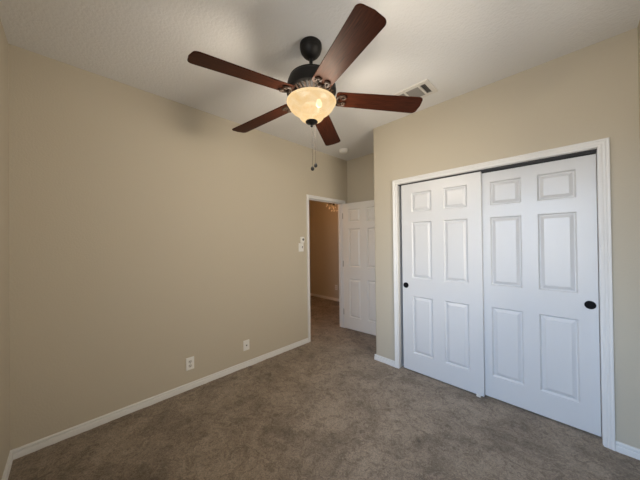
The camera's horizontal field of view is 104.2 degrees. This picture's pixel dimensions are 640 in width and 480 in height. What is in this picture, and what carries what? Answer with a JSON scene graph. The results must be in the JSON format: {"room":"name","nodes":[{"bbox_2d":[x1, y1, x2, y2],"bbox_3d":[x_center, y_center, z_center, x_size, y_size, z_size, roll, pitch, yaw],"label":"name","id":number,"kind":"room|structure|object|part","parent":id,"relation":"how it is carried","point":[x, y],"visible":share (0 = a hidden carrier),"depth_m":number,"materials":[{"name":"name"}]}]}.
{"room":"empty bedroom","nodes":[
{"label":"empty bedroom","id":0,"kind":"room"},
{"bbox_2d":[0,19,9,479],"bbox_3d":[-1.067,0.060,0.571,0.115,2.792,2.962,0,-1,-45],"label":"wall","id":1,"kind":"structure","parent":0,"point":[4,88],"depth_m":1.54,"materials":[{"name":"beige paint"}]},
{"bbox_2d":[1,451,12,479],"bbox_3d":[-1.004,1.409,0.609,0.015,0.065,2.962,0,-1,-45],"label":"baseboard","id":2,"kind":"structure","parent":1,"relation":"attached to","point":[7,469],"depth_m":1.55,"materials":[{"name":"white paint"}]},
{"bbox_2d":[8,44,346,449],"bbox_3d":[-0.453,0.070,3.340,4.893,2.792,0.095,0,-1,-45],"label":"wall","id":3,"kind":"structure","parent":0,"point":[149,234],"depth_m":2.14,"materials":[{"name":"beige paint"}]},
{"bbox_2d":[10,338,308,459],"bbox_3d":[-0.778,1.421,2.914,3.590,0.065,0.015,0,-1,-45],"label":"baseboard","id":4,"kind":"structure","parent":3,"relation":"attached to","point":[26,449],"depth_m":2.11,"materials":[{"name":"white paint"}]},
{"bbox_2d":[186,356,193,370],"bbox_3d":[-1.268,1.207,2.434,0.074,0.120,0.008,0,-1,-45],"label":"wall outlet","id":5,"kind":"object","parent":3,"relation":"attached to","point":[189,361],"visible":1,"depth_m":2.43,"materials":[{"name":"white plastic"}]},
{"bbox_2d":[243,339,248,350],"bbox_3d":[-0.840,1.207,2.854,0.076,0.116,0.017,0,-1,-45],"label":"cable plate","id":6,"kind":"object","parent":3,"relation":"attached to","point":[246,342],"visible":1,"depth_m":2.85,"materials":[{"name":"white plastic"}]},
{"bbox_2d":[299,243,303,251],"bbox_3d":[-0.257,0.102,3.455,0.088,0.118,0.018,0,-1,-45],"label":"light switch","id":7,"kind":"object","parent":3,"relation":"attached to","point":[301,245],"visible":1,"depth_m":3.46,"materials":[{"name":"white plastic"}]},
{"bbox_2d":[306,194,344,341],"bbox_3d":[0.086,0.400,3.871,0.853,2.097,0.132,0,-1,-45],"label":"trim","id":8,"kind":"structure","parent":3,"relation":"attached to","point":[340,203],"depth_m":4.11,"materials":[{"name":"white paint"}]},
{"bbox_3d":[0.045,0.401,3.911,0.853,2.097,0.018,0,-1,-45],"label":"hall casing","id":9,"kind":"part","parent":8,"relation":"part of","materials":[{"name":"white paint"}]},
{"bbox_2d":[0,0,639,160],"bbox_3d":[-0.975,-1.376,3.936,5.008,0.120,7.792,0,-1,-45],"label":"ceiling","id":10,"kind":"structure","parent":0,"point":[461,47],"depth_m":1.69,"materials":[{"name":"white paint"}]},
{"bbox_2d":[187,3,422,170],"bbox_3d":[-0.100,-0.907,1.691,1.436,0.868,1.462,0,-1,-45],"label":"ceiling fan","id":11,"kind":"object","parent":10,"relation":"hanging from","point":[310,88],"visible":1,"depth_m":1.56,"materials":[{"name":"brown wood"}]},
{"bbox_3d":[-0.417,-0.935,1.411,0.596,0.006,0.152,-8,15,-39],"label":"blade","id":12,"kind":"part","parent":11,"relation":"part of","materials":[{"name":"brown wood"}]},
{"bbox_3d":[-0.451,-0.942,1.956,0.596,0.006,0.152,-5,8,32],"label":"blade","id":13,"kind":"part","parent":11,"relation":"part of","materials":[{"name":"brown wood"}]},
{"bbox_3d":[-0.058,-0.873,1.706,0.324,0.132,0.324,0,-1,-45],"label":"lamp shade","id":14,"kind":"part","parent":11,"relation":"part of","materials":[{"name":"beige glass"}]},
{"bbox_3d":[-0.037,-0.661,1.704,0.015,0.283,0.004,-1,0,-4],"label":"pull chain","id":15,"kind":"part","parent":11,"relation":"part of","materials":[{"name":"grey metal"}]},
{"bbox_3d":[0.058,-0.953,2.157,0.152,0.006,0.596,-12,-6,14],"label":"blade","id":16,"kind":"part","parent":11,"relation":"part of","materials":[{"name":"brown wood"}]},
{"bbox_3d":[0.111,-0.945,1.273,0.152,0.006,0.596,11,1,-22],"label":"blade","id":17,"kind":"part","parent":11,"relation":"part of","materials":[{"name":"brown wood"}]},
{"bbox_3d":[0.406,-0.956,1.734,0.596,0.006,0.152,3,-12,-3],"label":"blade","id":18,"kind":"part","parent":11,"relation":"part of","materials":[{"name":"brown wood"}]},
{"bbox_2d":[339,148,348,153],"bbox_3d":[0.353,-1.311,3.700,0.140,0.045,0.140,0,-1,-45],"label":"smoke detector","id":19,"kind":"object","parent":10,"relation":"attached to","point":[344,150],"visible":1,"depth_m":3.65,"materials":[{"name":"white plastic"}]},
{"bbox_2d":[393,79,437,97],"bbox_3d":[0.871,-1.343,2.278,0.236,0.011,0.313,0,-1,-45],"label":"ceiling vent","id":20,"kind":"object","parent":10,"relation":"in","point":[424,88],"visible":0.78,"depth_m":2.23,"materials":[{"name":"white metal"}]},
{"bbox_2d":[8,295,639,479],"bbox_3d":[-0.900,1.459,3.878,5.008,0.007,7.677,0,-1,-45],"label":"floor","id":21,"kind":"structure","parent":0,"point":[322,408],"depth_m":1.82,"materials":[{"name":"beige carpet"}]},
{"bbox_2d":[309,200,338,298],"bbox_3d":[0.776,0.070,5.654,0.115,2.792,7.562,0,-1,-45],"label":"wall","id":22,"kind":"structure","parent":0,"point":[323,223],"depth_m":6.26,"materials":[{"name":"beige paint"}]},
{"bbox_2d":[347,153,600,396],"bbox_3d":[1.598,0.044,3.145,0.115,2.792,3.077,0,-1,-45],"label":"wall","id":23,"kind":"structure","parent":0,"point":[360,171],"depth_m":4.00,"materials":[{"name":"beige paint"}]},
{"bbox_2d":[342,200,375,335],"bbox_3d":[0.678,0.414,3.849,0.768,2.018,0.139,-1,0,41],"label":"door","id":24,"kind":"structure","parent":23,"relation":"in","point":[358,218],"depth_m":3.89,"materials":[{"name":"white paint"}]},
{"bbox_2d":[373,28,639,448],"bbox_3d":[1.608,0.040,2.549,0.712,2.792,1.988,0,-1,-45],"label":"wall","id":25,"kind":"structure","parent":0,"point":[589,93],"depth_m":1.88,"materials":[{"name":"beige paint"}]},
{"bbox_2d":[398,149,596,186],"bbox_3d":[1.440,-0.616,2.309,0.084,0.028,1.503,0,-1,-45],"label":"door track","id":26,"kind":"object","parent":25,"relation":"attached to","point":[588,152],"visible":0.48,"depth_m":2.03,"materials":[{"name":"grey metal"}]},
{"bbox_2d":[401,172,484,396],"bbox_3d":[1.201,0.399,2.520,0.038,2.023,0.763,0,-1,-45],"label":"door","id":27,"kind":"structure","parent":26,"relation":"hanging from","point":[442,233],"depth_m":2.47,"materials":[{"name":"white paint"}]},
{"bbox_2d":[482,154,600,436],"bbox_3d":[1.730,0.395,2.049,0.038,2.012,0.747,0,-1,-45],"label":"door","id":28,"kind":"structure","parent":26,"relation":"hanging from","point":[542,347],"depth_m":1.98,"materials":[{"name":"white paint"}]},
{"bbox_3d":[1.955,0.470,1.802,0.008,0.060,0.060,0,-1,-45],"label":"finger pull","id":29,"kind":"part","parent":28,"relation":"part of","materials":[{"name":"black metal"}]},
{"bbox_2d":[392,137,615,450],"bbox_3d":[1.441,0.370,2.283,0.134,2.104,1.604,0,-1,-45],"label":"trim","id":30,"kind":"structure","parent":25,"relation":"attached to","point":[605,284],"depth_m":1.72,"materials":[{"name":"white paint"}]},
{"bbox_2d":[374,354,639,459],"bbox_3d":[1.614,1.389,2.541,0.727,0.065,2.003,0,-1,-45],"label":"baseboard","id":31,"kind":"structure","parent":25,"relation":"attached to","point":[625,449],"depth_m":1.65,"materials":[{"name":"white paint"}]},
{"bbox_2d":[637,20,639,138],"bbox_3d":[1.290,0.032,0.748,3.705,2.792,0.115,0,-1,-45],"label":"wall","id":32,"kind":"structure","parent":0,"point":[638,27],"depth_m":1.58,"materials":[{"name":"beige paint"}]},
{"bbox_3d":[-3.213,0.128,7.097,3.730,2.792,0.115,0,-1,-45],"label":"wall","id":33,"kind":"structure","parent":0,"visible":0},
{"bbox_2d":[310,293,338,300],"bbox_3d":[-1.567,1.447,5.452,3.500,0.065,4.505,0,-1,-45],"label":"baseboard","id":34,"kind":"structure","parent":33,"relation":"attached to","point":[311,294],"depth_m":6.22,"materials":[{"name":"white paint"}]}
]}

